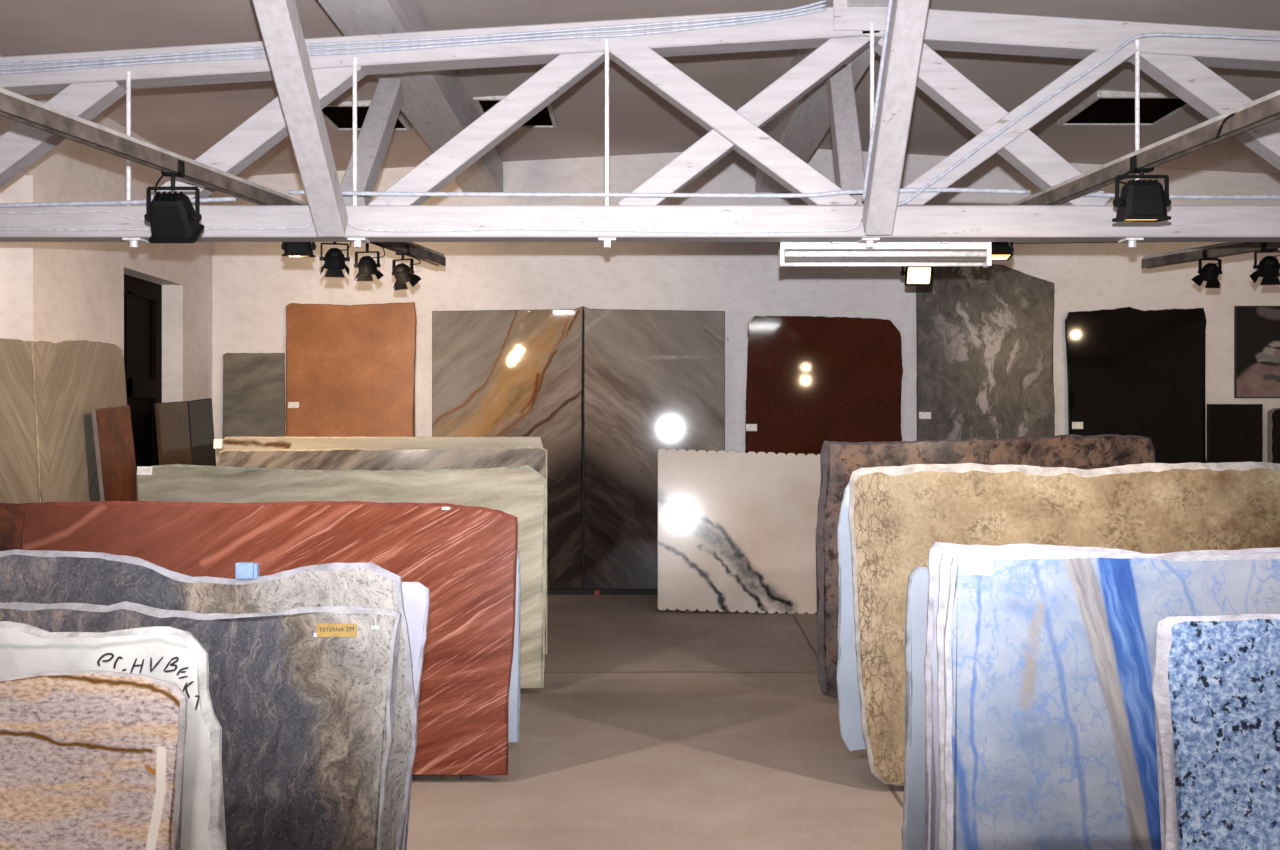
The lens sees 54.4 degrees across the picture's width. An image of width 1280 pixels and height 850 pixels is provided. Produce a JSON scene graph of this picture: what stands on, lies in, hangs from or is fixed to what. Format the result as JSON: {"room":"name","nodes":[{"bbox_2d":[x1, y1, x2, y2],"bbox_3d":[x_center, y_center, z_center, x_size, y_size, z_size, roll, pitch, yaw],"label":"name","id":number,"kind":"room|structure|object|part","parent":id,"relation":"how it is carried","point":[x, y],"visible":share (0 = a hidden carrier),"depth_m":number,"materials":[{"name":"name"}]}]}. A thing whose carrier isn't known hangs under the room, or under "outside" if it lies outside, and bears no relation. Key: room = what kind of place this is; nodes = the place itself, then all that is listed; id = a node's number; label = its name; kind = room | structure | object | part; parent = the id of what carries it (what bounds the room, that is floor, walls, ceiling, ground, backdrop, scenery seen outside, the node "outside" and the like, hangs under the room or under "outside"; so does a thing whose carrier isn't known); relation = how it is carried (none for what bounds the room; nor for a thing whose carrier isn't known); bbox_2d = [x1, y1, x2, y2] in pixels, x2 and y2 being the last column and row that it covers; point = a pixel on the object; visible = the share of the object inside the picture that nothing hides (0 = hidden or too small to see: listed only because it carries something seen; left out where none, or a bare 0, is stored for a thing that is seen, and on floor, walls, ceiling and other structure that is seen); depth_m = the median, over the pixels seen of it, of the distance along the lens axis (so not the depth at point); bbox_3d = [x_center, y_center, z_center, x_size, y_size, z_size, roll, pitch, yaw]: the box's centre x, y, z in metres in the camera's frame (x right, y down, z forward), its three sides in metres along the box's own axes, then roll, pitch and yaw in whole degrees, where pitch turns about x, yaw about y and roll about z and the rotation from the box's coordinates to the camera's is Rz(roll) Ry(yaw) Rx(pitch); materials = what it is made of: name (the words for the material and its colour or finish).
{"room":"stone slab showroom","nodes":[
{"label":"stone slab showroom","id":0,"kind":"room"},
{"bbox_2d":[0,55,211,402],"bbox_3d":[-4.500,-0.550,5.125,0.240,4.500,15.250,0,0,0],"label":"wall","id":1,"kind":"structure","parent":0,"point":[54,292],"depth_m":10.08,"materials":[{"name":"paint"}]},
{"bbox_2d":[124,274,161,470],"bbox_3d":[-4.620,0.180,11.240,0.080,3.040,1.360,0,0,0],"label":"door","id":2,"kind":"structure","parent":1,"relation":"in","point":[142,298],"depth_m":11.56,"materials":[{"name":"brown wood"}]},
{"bbox_3d":[-4.630,-0.800,11.505,0.020,0.760,0.550,0,0,0],"label":"panel","id":3,"kind":"part","parent":2,"relation":"part of","materials":[{"name":"brown wood"}]},
{"bbox_3d":[-4.630,0.225,11.505,0.020,0.950,0.550,0,0,0],"label":"panel","id":4,"kind":"part","parent":2,"relation":"part of","materials":[{"name":"brown wood"}]},
{"bbox_2d":[0,0,1279,247],"bbox_3d":[1.310,-1.739,7.055,11.390,1.434,2.695,0,0,0],"label":"roof truss","id":5,"kind":"object","parent":1,"relation":"attached to","point":[305,84],"visible":0.9,"depth_m":7.10,"materials":[{"name":"white paint"}]},
{"bbox_2d":[0,210,145,220],"bbox_3d":[-3.389,-1.191,7.088,1.197,0.066,0.010,0,0,0],"label":"cable","id":6,"kind":"object","parent":5,"relation":"attached to","point":[93,210],"visible":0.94,"depth_m":7.08,"materials":[{"name":"plastic"}]},
{"bbox_2d":[0,197,236,207],"bbox_3d":[-3.134,-1.260,7.065,1.681,0.068,0.026,0,0,0],"label":"conduit","id":7,"kind":"object","parent":5,"relation":"attached to","point":[218,199],"visible":0.77,"depth_m":7.06,"materials":[{"name":"plastic"}]},
{"bbox_3d":[-2.915,-1.518,7.166,0.100,0.991,0.168,0,0,0],"label":"tie rod","id":8,"kind":"part","parent":5,"relation":"part of","materials":[{"name":"paint"}]},
{"bbox_2d":[0,219,312,230],"bbox_3d":[-2.914,-1.177,7.088,2.147,0.143,0.012,0,0,0],"label":"cable","id":9,"kind":"object","parent":5,"relation":"attached to","point":[310,223],"visible":0.77,"depth_m":7.08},
{"bbox_2d":[0,87,445,265],"bbox_3d":[-2.238,-1.303,6.625,0.070,0.094,6.587,0,0,12],"label":"rail","id":10,"kind":"object","parent":5,"relation":"on","point":[13,106],"visible":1,"depth_m":5.91,"materials":[{"name":"grey metal"}]},
{"bbox_2d":[144,160,204,242],"bbox_3d":[-2.326,-1.109,6.214,0.274,0.412,0.232,0,0,0],"label":"floodlight","id":11,"kind":"object","parent":10,"relation":"hanging from","point":[172,217],"visible":0.98,"depth_m":6.17,"materials":[{"name":"black metal"}]},
{"bbox_2d":[281,242,315,256],"bbox_3d":[-2.057,-1.163,7.504,0.201,0.305,0.137,0,0,0],"label":"floodlight","id":12,"kind":"object","parent":10,"relation":"attached to","point":[291,249],"visible":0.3,"depth_m":7.45,"materials":[{"name":"black metal"}]},
{"bbox_2d":[319,242,351,277],"bbox_3d":[-1.958,-1.129,8.009,0.200,0.372,0.188,0,0,-12],"label":"spotlight","id":13,"kind":"object","parent":10,"relation":"hanging from","point":[334,260],"visible":0.81,"depth_m":7.95,"materials":[{"name":"black metal"}]},
{"bbox_3d":[-1.950,-0.966,7.945,0.130,0.047,0.004,0,0,-12],"label":"barn door","id":14,"kind":"part","parent":13,"relation":"part of","materials":[{"name":"black metal"}]},
{"bbox_2d":[354,242,384,280],"bbox_3d":[-1.847,-1.144,8.499,0.202,0.342,0.182,0,0,0],"label":"spotlight","id":15,"kind":"object","parent":10,"relation":"hanging from","point":[367,266],"visible":0.89,"depth_m":8.44,"materials":[{"name":"black metal"}]},
{"bbox_3d":[-1.863,-0.995,8.427,0.124,0.044,0.008,0,0,8],"label":"barn door","id":16,"kind":"part","parent":15,"relation":"part of","materials":[{"name":"black metal"}]},
{"bbox_3d":[-1.779,-1.020,8.492,0.024,0.075,0.115,0,0,8],"label":"barn door","id":17,"kind":"part","parent":15,"relation":"part of","materials":[{"name":"black metal"}]},
{"bbox_2d":[392,244,420,289],"bbox_3d":[-1.711,-1.150,9.104,0.200,0.331,0.191,0,0,28],"label":"spotlight","id":18,"kind":"object","parent":10,"relation":"hanging from","point":[403,274],"visible":0.98,"depth_m":9.05,"materials":[{"name":"black metal"}]},
{"bbox_3d":[-1.741,-1.008,9.059,0.130,0.047,0.002,0,0,28],"label":"barn door","id":19,"kind":"part","parent":18,"relation":"part of","materials":[{"name":"black metal"}]},
{"bbox_3d":[-1.639,-1.047,9.086,0.025,0.097,0.115,0,0,28],"label":"barn door","id":20,"kind":"part","parent":18,"relation":"part of","materials":[{"name":"black metal"}]},
{"bbox_3d":[-1.626,-1.558,7.166,0.100,1.071,0.168,0,0,0],"label":"tie rod","id":21,"kind":"part","parent":5,"relation":"part of","materials":[{"name":"paint"}]},
{"bbox_2d":[0,4,825,70],"bbox_3d":[-1.520,-2.198,7.088,5.162,0.402,0.016,0,0,0],"label":"cable","id":22,"kind":"object","parent":5,"relation":"attached to","point":[822,5],"visible":0.94,"depth_m":7.08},
{"bbox_2d":[0,0,825,65],"bbox_3d":[-1.520,-2.222,7.088,5.162,0.399,0.016,0,0,0],"label":"cable","id":23,"kind":"object","parent":5,"relation":"attached to","point":[822,1],"visible":0.92,"depth_m":7.08,"materials":[{"name":"white plastic"}]},
{"bbox_2d":[0,8,825,74],"bbox_3d":[-1.520,-2.173,7.088,5.162,0.407,0.016,0,0,0],"label":"cable","id":24,"kind":"object","parent":5,"relation":"attached to","point":[821,9],"visible":0.98,"depth_m":7.08,"materials":[{"name":"white plastic"}]},
{"bbox_2d":[347,214,862,232],"bbox_3d":[-0.208,-1.171,7.088,2.966,0.154,0.012,0,0,0],"label":"cable","id":25,"kind":"object","parent":5,"relation":"attached to","point":[348,222],"visible":0.91,"depth_m":7.08,"materials":[{"name":"white plastic"}]},
{"bbox_3d":[-0.188,-1.610,7.166,0.100,1.174,0.168,0,0,0],"label":"tie rod","id":26,"kind":"part","parent":5,"relation":"part of","materials":[{"name":"paint"}]},
{"bbox_2d":[287,188,1030,197],"bbox_3d":[0.108,-1.318,7.065,4.213,0.055,0.026,0,0,0],"label":"conduit","id":27,"kind":"object","parent":5,"relation":"attached to","point":[902,190],"visible":0.84,"depth_m":7.06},
{"bbox_3d":[1.315,-2.348,7.099,0.428,0.200,0.022,0,0,0],"label":"ridge splice plate","id":28,"kind":"part","parent":5,"relation":"part of","materials":[{"name":"white paint"}]},
{"bbox_3d":[1.324,-1.655,7.166,0.100,1.265,0.168,0,0,0],"label":"tie rod","id":29,"kind":"part","parent":5,"relation":"part of","materials":[{"name":"paint"}]},
{"bbox_2d":[862,0,892,200],"bbox_3d":[1.231,-1.718,6.429,0.022,0.966,0.912,0,0,1],"label":"conduit","id":30,"kind":"object","parent":5,"relation":"attached to","point":[890,2],"visible":1,"depth_m":6.44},
{"bbox_2d":[779,242,991,267],"bbox_3d":[1.454,-1.047,7.375,1.250,0.211,0.150,0,0,0],"label":"fitting","id":31,"kind":"object","parent":5,"relation":"attached to","point":[790,253],"visible":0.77,"depth_m":7.37,"materials":[{"name":"white metal"}]},
{"bbox_2d":[897,33,1279,205],"bbox_3d":[2.559,-1.725,7.025,2.335,0.976,0.022,0,0,0],"label":"conduit","id":32,"kind":"object","parent":5,"relation":"attached to","point":[1186,35],"visible":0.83,"depth_m":7.02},
{"bbox_3d":[2.836,-1.610,7.166,0.100,1.174,0.168,0,0,0],"label":"tie rod","id":33,"kind":"part","parent":5,"relation":"part of","materials":[{"name":"paint"}]},
{"bbox_2d":[1009,90,1279,204],"bbox_3d":[2.417,-1.303,6.525,0.070,0.094,6.295,0,0,-7],"label":"rail","id":34,"kind":"object","parent":5,"relation":"on","point":[1264,110],"visible":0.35,"depth_m":5.82,"materials":[{"name":"grey metal"}]},
{"bbox_2d":[992,242,1013,259],"bbox_3d":[2.259,-1.179,7.834,0.183,0.272,0.121,0,0,0],"label":"floodlight","id":35,"kind":"object","parent":34,"relation":"attached to","point":[1000,250],"visible":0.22,"depth_m":7.80,"materials":[{"name":"black metal"}]},
{"bbox_2d":[1112,155,1170,221],"bbox_3d":[2.460,-1.155,6.107,0.274,0.320,0.169,0,0,0],"label":"floodlight","id":36,"kind":"object","parent":34,"relation":"attached to","point":[1139,200],"visible":0.98,"depth_m":6.04,"materials":[{"name":"black metal"}]},
{"bbox_2d":[1216,112,1236,137],"bbox_3d":[2.611,-1.290,5.300,0.317,0.131,0.012,0,0,0],"label":"cable","id":37,"kind":"object","parent":34,"relation":"on","point":[1231,115],"visible":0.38,"depth_m":5.30,"materials":[{"name":"black rubber"}]},
{"bbox_2d":[1082,192,1279,198],"bbox_3d":[3.099,-1.303,7.065,1.181,0.040,0.026,0,0,0],"label":"conduit","id":38,"kind":"object","parent":5,"relation":"attached to","point":[1090,194],"visible":0.67,"depth_m":7.06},
{"bbox_2d":[1141,242,1279,268],"bbox_3d":[4.644,-1.303,8.490,0.070,0.094,3.210,0,0,-22],"label":"rail","id":39,"kind":"object","parent":5,"relation":"on","point":[1228,248],"visible":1,"depth_m":9.41,"materials":[{"name":"grey metal"}]},
{"bbox_2d":[1191,250,1221,287],"bbox_3d":[4.287,-1.171,9.404,0.204,0.288,0.197,0,0,0],"label":"spotlight","id":40,"kind":"object","parent":39,"relation":"hanging from","point":[1210,272],"visible":0.99,"depth_m":9.34,"materials":[{"name":"black metal"}]},
{"bbox_3d":[4.208,-1.085,9.399,0.025,0.091,0.117,0,0,-10],"label":"barn door","id":41,"kind":"part","parent":40,"relation":"part of","materials":[{"name":"black metal"}]},
{"bbox_3d":[4.298,-1.050,9.338,0.130,0.047,0.002,0,0,-10],"label":"barn door","id":42,"kind":"part","parent":40,"relation":"part of","materials":[{"name":"black metal"}]},
{"bbox_2d":[1250,242,1279,284],"bbox_3d":[4.495,-1.155,8.911,0.209,0.320,0.207,0,0,10],"label":"spotlight","id":43,"kind":"object","parent":39,"relation":"hanging from","point":[1268,268],"visible":0.99,"depth_m":8.85,"materials":[{"name":"black metal"}]},
{"bbox_3d":[4.412,-1.058,8.941,0.028,0.099,0.128,0,0,10],"label":"barn door","id":44,"kind":"part","parent":43,"relation":"part of","materials":[{"name":"black metal"}]},
{"bbox_3d":[4.482,-1.021,8.845,0.143,0.052,0.002,0,0,10],"label":"barn door","id":45,"kind":"part","parent":43,"relation":"part of","materials":[{"name":"black metal"}]},
{"bbox_2d":[0,0,1279,175],"bbox_3d":[1.260,-2.743,5.225,11.880,0.454,15.450,0,0,0],"label":"ceiling","id":46,"kind":"structure","parent":0,"point":[186,121],"depth_m":9.77,"materials":[{"name":"white paint"}]},
{"bbox_2d":[322,100,411,130],"bbox_3d":[-2.360,-2.641,10.600,0.670,0.065,0.870,0,0,0],"label":"window","id":47,"kind":"structure","parent":46,"relation":"attached to","point":[339,115],"depth_m":10.58,"materials":[{"name":"glass"}]},
{"bbox_2d":[318,0,502,191],"bbox_3d":[-1.590,-2.510,5.125,0.380,0.341,15.250,0,0,0],"label":"ceiling beam","id":48,"kind":"structure","parent":46,"relation":"attached to","point":[437,104],"depth_m":8.92,"materials":[{"name":"white paint"}]},
{"bbox_2d":[473,96,556,127],"bbox_3d":[-1.060,-2.712,10.740,0.630,0.065,0.990,0,0,0],"label":"window","id":49,"kind":"structure","parent":46,"relation":"attached to","point":[546,118],"depth_m":10.74,"materials":[{"name":"glass"}]},
{"bbox_2d":[755,0,888,192],"bbox_3d":[1.350,-2.611,5.125,0.340,0.462,15.250,0,0,0],"label":"ceiling beam","id":50,"kind":"structure","parent":46,"relation":"attached to","point":[800,128],"depth_m":9.79,"materials":[{"name":"white paint"}]},
{"bbox_2d":[1057,91,1189,125],"bbox_3d":[4.150,-2.696,10.600,0.870,0.065,0.970,0,0,0],"label":"window","id":51,"kind":"structure","parent":46,"relation":"attached to","point":[1101,108],"depth_m":10.57,"materials":[{"name":"glass"}]},
{"bbox_2d":[407,595,903,849],"bbox_3d":[1.260,1.750,5.225,11.880,0.100,15.450,0,0,0],"label":"floor","id":52,"kind":"structure","parent":0,"point":[648,727],"depth_m":6.40,"materials":[{"name":"concrete"}]},
{"bbox_2d":[0,503,30,550],"bbox_3d":[-3.258,1.025,6.125,0.760,1.278,0.209,0,0,0],"label":"stone slab","id":53,"kind":"object","parent":52,"relation":"on","point":[11,515],"visible":0.03,"depth_m":6.18,"materials":[{"name":"brown stone"}]},
{"bbox_2d":[0,338,38,503],"bbox_3d":[-4.278,0.536,8.210,0.176,2.272,1.307,0,0,0],"label":"stone slab","id":54,"kind":"object","parent":52,"relation":"on","point":[18,449],"visible":0.45,"depth_m":8.59,"materials":[{"name":"beige stone"}]},
{"bbox_2d":[31,340,126,502],"bbox_3d":[-4.281,0.500,9.653,0.181,2.344,1.652,0,0,0],"label":"stone slab","id":55,"kind":"object","parent":52,"relation":"on","point":[71,378],"visible":0.34,"depth_m":9.41,"materials":[{"name":"beige stone"}]},
{"bbox_2d":[91,405,136,500],"bbox_3d":[-4.091,0.754,9.845,0.222,1.838,0.679,0,0,0],"label":"stone slab","id":56,"kind":"object","parent":52,"relation":"on","point":[112,426],"visible":0.41,"depth_m":9.80,"materials":[{"name":"brown stone"}]},
{"bbox_2d":[155,401,191,464],"bbox_3d":[-4.209,0.723,11.360,0.179,1.898,0.763,0,0,0],"label":"stone slab","id":57,"kind":"object","parent":52,"relation":"on","point":[172,420],"visible":0.38,"depth_m":11.32,"materials":[{"name":"brown stone"}]},
{"bbox_2d":[187,398,215,465],"bbox_3d":[-4.210,0.702,12.077,0.182,1.941,0.691,0,0,0],"label":"stone slab","id":58,"kind":"object","parent":52,"relation":"on","point":[200,412],"visible":0.35,"depth_m":12.06,"materials":[{"name":"grey stone"}]},
{"bbox_2d":[223,353,284,438],"bbox_3d":[-3.916,0.464,12.636,0.643,2.394,0.031,0,-1,0],"label":"stone slab","id":59,"kind":"object","parent":52,"relation":"on","point":[253,383],"visible":0.33,"depth_m":12.63,"materials":[{"name":"grey stone"}]},
{"bbox_2d":[286,302,416,436],"bbox_3d":[-2.931,0.206,12.609,1.323,2.908,0.034,0,-1,0],"label":"stone slab","id":60,"kind":"object","parent":52,"relation":"on","point":[350,369],"visible":0.48,"depth_m":12.61,"materials":[{"name":"stone"}]},
{"bbox_2d":[222,436,542,449],"bbox_3d":[-2.003,0.873,9.683,2.512,1.572,0.194,0,0,0],"label":"stone slab","id":61,"kind":"object","parent":52,"relation":"on","point":[241,442],"visible":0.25,"depth_m":9.59,"materials":[{"name":"beige stone"}]},
{"bbox_2d":[443,775,462,780],"bbox_3d":[-1.750,1.165,6.215,1.860,1.070,0.530,0,0,0],"label":"rack","id":62,"kind":"object","parent":52,"relation":"on","point":[445,777],"visible":0.02,"depth_m":5.95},
{"bbox_2d":[22,501,517,774],"bbox_3d":[-1.806,1.017,6.006,2.416,1.294,0.211,0,0,0],"label":"stone slab","id":63,"kind":"object","parent":62,"relation":"on","point":[466,556],"visible":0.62,"depth_m":6.04,"materials":[{"name":"stone"}]},
{"bbox_2d":[508,546,519,742],"bbox_3d":[-1.590,1.102,6.467,1.939,1.115,0.127,0,0,0],"label":"stone slab","id":64,"kind":"object","parent":62,"relation":"on","point":[514,689],"visible":0.16,"depth_m":6.47,"materials":[{"name":"white stone"}]},
{"bbox_2d":[594,589,599,595],"bbox_3d":[-0.430,1.673,12.422,0.060,0.055,0.085,0,0,0],"label":"wooden block","id":65,"kind":"object","parent":52,"relation":"on","point":[596,591],"visible":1,"depth_m":12.38,"materials":[{"name":"brown wood"}]},
{"bbox_2d":[547,589,657,594],"bbox_3d":[-0.610,1.673,12.525,2.861,0.055,0.110,0,0,0],"label":"bearer","id":66,"kind":"object","parent":52,"relation":"on","point":[549,591],"visible":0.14,"depth_m":12.47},
{"bbox_2d":[432,306,582,588],"bbox_3d":[-1.331,0.224,12.498,1.522,2.834,0.032,0,-1,1],"label":"stone slab","id":67,"kind":"object","parent":66,"relation":"on","point":[507,373],"visible":0.7,"depth_m":12.49,"materials":[{"name":"grey stone"}]},
{"bbox_2d":[583,306,724,588],"bbox_3d":[0.140,0.224,12.463,1.421,2.834,0.031,0,-1,1],"label":"stone slab","id":68,"kind":"object","parent":66,"relation":"on","point":[653,380],"visible":0.79,"depth_m":12.45,"materials":[{"name":"grey stone"}]},
{"bbox_2d":[745,316,902,454],"bbox_3d":[1.867,0.274,12.643,1.617,2.773,0.033,0,-1,0],"label":"stone slab","id":69,"kind":"object","parent":52,"relation":"on","point":[811,380],"visible":0.46,"depth_m":12.65,"materials":[{"name":"stone"}]},
{"bbox_2d":[916,264,1054,440],"bbox_3d":[3.512,0.001,12.637,1.406,3.318,0.034,0,-1,0],"label":"stone slab","id":70,"kind":"object","parent":52,"relation":"on","point":[984,336],"visible":0.45,"depth_m":12.63,"materials":[{"name":"stone"}]},
{"bbox_2d":[1065,307,1206,463],"bbox_3d":[5.050,0.228,12.645,1.444,2.865,0.035,0,-1,-1],"label":"stone slab","id":71,"kind":"object","parent":52,"relation":"on","point":[1131,371],"visible":0.54,"depth_m":12.65,"materials":[{"name":"stone"}]},
{"bbox_2d":[1207,404,1262,462],"bbox_3d":[6.019,0.724,12.591,0.572,1.874,0.031,0,-1,0],"label":"stone slab","id":72,"kind":"object","parent":52,"relation":"on","point":[1234,431],"visible":0.34,"depth_m":12.59,"materials":[{"name":"black stone"}]},
{"bbox_2d":[1267,408,1279,463],"bbox_3d":[6.666,0.744,12.591,0.634,1.833,0.031,0,-1,0],"label":"stone slab","id":73,"kind":"object","parent":52,"relation":"on","point":[1273,415],"visible":0.37,"depth_m":12.59,"materials":[{"name":"grey stone"}]},
{"bbox_3d":[2.350,1.165,6.050,1.860,1.070,0.500,0,0,0],"label":"rack","id":74,"kind":"object","parent":52,"relation":"on","visible":0},
{"bbox_2d":[837,482,866,751],"bbox_3d":[1.539,0.965,6.285,1.094,1.396,0.151,0,0,0],"label":"stone slab","id":75,"kind":"object","parent":74,"relation":"on","point":[849,706],"visible":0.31,"depth_m":6.29,"materials":[{"name":"white stone"}]},
{"bbox_2d":[848,462,1279,785],"bbox_3d":[2.307,0.924,5.857,2.628,1.498,0.213,0,0,0],"label":"stone slab","id":76,"kind":"object","parent":74,"relation":"on","point":[896,514],"visible":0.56,"depth_m":5.90,"materials":[{"name":"beige stone"}]},
{"bbox_3d":[-1.475,1.240,3.770,1.210,0.920,0.660,0,0,0],"label":"rack","id":77,"kind":"object","parent":52,"relation":"on","visible":0},
{"bbox_2d":[0,601,401,849],"bbox_3d":[-1.379,1.084,3.486,1.392,1.159,0.172,0,0,0],"label":"stone slab","id":78,"kind":"object","parent":77,"relation":"on","point":[303,698],"visible":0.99,"depth_m":3.51,"materials":[{"name":"stone"}]},
{"bbox_2d":[0,549,416,849],"bbox_3d":[-1.396,1.015,3.595,1.495,1.297,0.188,0,0,0],"label":"stone slab","id":79,"kind":"object","parent":77,"relation":"on","point":[28,576],"visible":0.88,"depth_m":3.64,"materials":[{"name":"grey stone"}]},
{"bbox_2d":[235,562,258,578],"bbox_3d":[-1.156,0.429,3.663,0.063,0.047,0.031,0,0,0],"label":"block","id":80,"kind":"object","parent":79,"relation":"on","point":[243,570],"visible":1,"depth_m":3.65,"materials":[{"name":"blue plastic"}]},
{"bbox_2d":[402,582,429,849],"bbox_3d":[-0.995,1.072,3.747,0.696,1.183,0.174,0,0,0],"label":"stone slab","id":81,"kind":"object","parent":77,"relation":"on","point":[416,596],"visible":0.18,"depth_m":3.79,"materials":[{"name":"white stone"}]},
{"bbox_3d":[1.700,1.240,3.950,1.160,0.920,0.700,0,0,0],"label":"rack","id":82,"kind":"object","parent":52,"relation":"on","visible":0},
{"bbox_2d":[901,567,927,849],"bbox_3d":[1.136,1.058,3.909,0.661,1.211,0.178,0,0,0],"label":"stone slab","id":83,"kind":"object","parent":82,"relation":"on","point":[913,825],"visible":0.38,"depth_m":3.92,"materials":[{"name":"white stone"}]},
{"bbox_2d":[924,542,1279,849],"bbox_3d":[1.605,1.014,3.795,1.509,1.299,0.189,0,0,0],"label":"stone slab","id":84,"kind":"object","parent":82,"relation":"on","point":[932,783],"visible":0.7,"depth_m":3.83,"materials":[{"name":"stone"}]},
{"bbox_2d":[936,550,1279,849],"bbox_3d":[1.588,1.023,3.714,1.438,1.282,0.187,0,0,0],"label":"stone slab","id":85,"kind":"object","parent":82,"relation":"on","point":[945,563],"visible":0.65,"depth_m":3.77,"materials":[{"name":"stone"}]},
{"bbox_2d":[944,555,1279,849],"bbox_3d":[1.567,1.025,3.633,1.381,1.278,0.186,0,0,0],"label":"stone slab","id":86,"kind":"object","parent":82,"relation":"on","point":[1050,732],"visible":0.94,"depth_m":3.65,"materials":[{"name":"stone"}]},
{"bbox_3d":[-1.350,1.290,2.990,0.560,0.820,0.420,0,0,0],"label":"rack","id":87,"kind":"object","parent":52,"relation":"on","visible":0},
{"bbox_2d":[0,670,187,849],"bbox_3d":[-1.362,1.116,2.820,0.642,1.094,0.159,0,0,0],"label":"stone slab","id":88,"kind":"object","parent":87,"relation":"on","point":[90,759],"visible":1,"depth_m":2.85,"materials":[{"name":"beige stone"}]},
{"bbox_2d":[0,621,226,849],"bbox_3d":[-1.329,1.065,2.888,0.795,1.197,0.176,0,0,0],"label":"stone slab","id":89,"kind":"object","parent":87,"relation":"on","point":[167,653],"visible":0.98,"depth_m":2.93,"materials":[{"name":"white stone"}]},
{"bbox_3d":[-1.750,1.090,9.375,1.860,1.220,0.650,0,0,0],"label":"rack","id":90,"kind":"object","parent":52,"relation":"on","visible":0},
{"bbox_2d":[213,439,547,653],"bbox_3d":[-1.910,0.883,9.107,2.474,1.561,0.214,0,0,0],"label":"stone slab","id":91,"kind":"object","parent":90,"relation":"on","point":[424,458],"visible":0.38,"depth_m":9.17,"materials":[{"name":"stone"}]},
{"bbox_3d":[-1.800,1.140,8.150,1.960,1.120,0.500,0,0,0],"label":"rack","id":92,"kind":"object","parent":52,"relation":"on","visible":0},
{"bbox_2d":[136,464,546,687],"bbox_3d":[-1.920,0.958,7.941,2.647,1.412,0.203,0,0,0],"label":"stone slab","id":93,"kind":"object","parent":92,"relation":"on","point":[520,492],"visible":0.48,"depth_m":7.99,"materials":[{"name":"stone"}]},
{"bbox_3d":[2.200,1.090,7.850,1.360,1.220,0.500,0,0,0],"label":"rack","id":94,"kind":"object","parent":52,"relation":"on","visible":0},
{"bbox_2d":[816,434,1155,697],"bbox_3d":[2.144,0.861,7.663,2.128,1.606,0.226,0,0,0],"label":"stone slab","id":95,"kind":"object","parent":94,"relation":"on","point":[838,460],"visible":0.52,"depth_m":7.73,"materials":[{"name":"brown stone"}]},
{"bbox_3d":[1.550,1.290,3.000,0.460,0.820,0.400,0,0,0],"label":"rack","id":96,"kind":"object","parent":52,"relation":"on","visible":0},
{"bbox_2d":[1152,614,1279,849],"bbox_3d":[1.474,1.051,2.840,0.598,1.225,0.180,0,0,0],"label":"stone slab","id":97,"kind":"object","parent":96,"relation":"on","point":[1216,679],"visible":1,"depth_m":2.87,"materials":[{"name":"blue stone"}]},
{"bbox_2d":[212,149,1279,461],"bbox_3d":[1.260,-0.650,12.850,11.880,4.700,0.200,0,0,0],"label":"wall","id":98,"kind":"structure","parent":0,"point":[253,284],"depth_m":12.75,"materials":[{"name":"paint"}]},
{"bbox_2d":[1009,242,1117,243],"bbox_3d":[1.300,-1.890,12.740,11.200,0.070,0.012,0,0,0],"label":"cable","id":99,"kind":"object","parent":98,"relation":"attached to","point":[1048,242],"visible":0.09,"depth_m":12.73,"materials":[{"name":"white plastic"}]},
{"bbox_2d":[1234,306,1279,397],"bbox_3d":[6.511,-0.747,12.735,0.849,0.941,0.029,0,0,0],"label":"framed picture","id":100,"kind":"object","parent":98,"relation":"attached to","point":[1256,328],"visible":1,"depth_m":12.73},
{"bbox_2d":[900,266,933,285],"bbox_3d":[2.079,-1.177,9.340,0.244,0.276,0.195,0,0,0],"label":"floodlight","id":101,"kind":"object","parent":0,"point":[914,275],"visible":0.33,"depth_m":9.28,"materials":[{"name":"black metal"}]},
{"bbox_3d":[0.925,1.090,11.490,1.110,1.220,0.420,0,0,0],"label":"rack","id":102,"kind":"object","parent":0,"visible":0},
{"bbox_2d":[657,448,820,613],"bbox_3d":[0.969,0.962,11.300,1.624,1.505,0.148,0,0,2],"label":"stone slab","id":103,"kind":"object","parent":102,"relation":"on","point":[737,531],"visible":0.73,"depth_m":11.29,"materials":[{"name":"white stone"}]}
]}

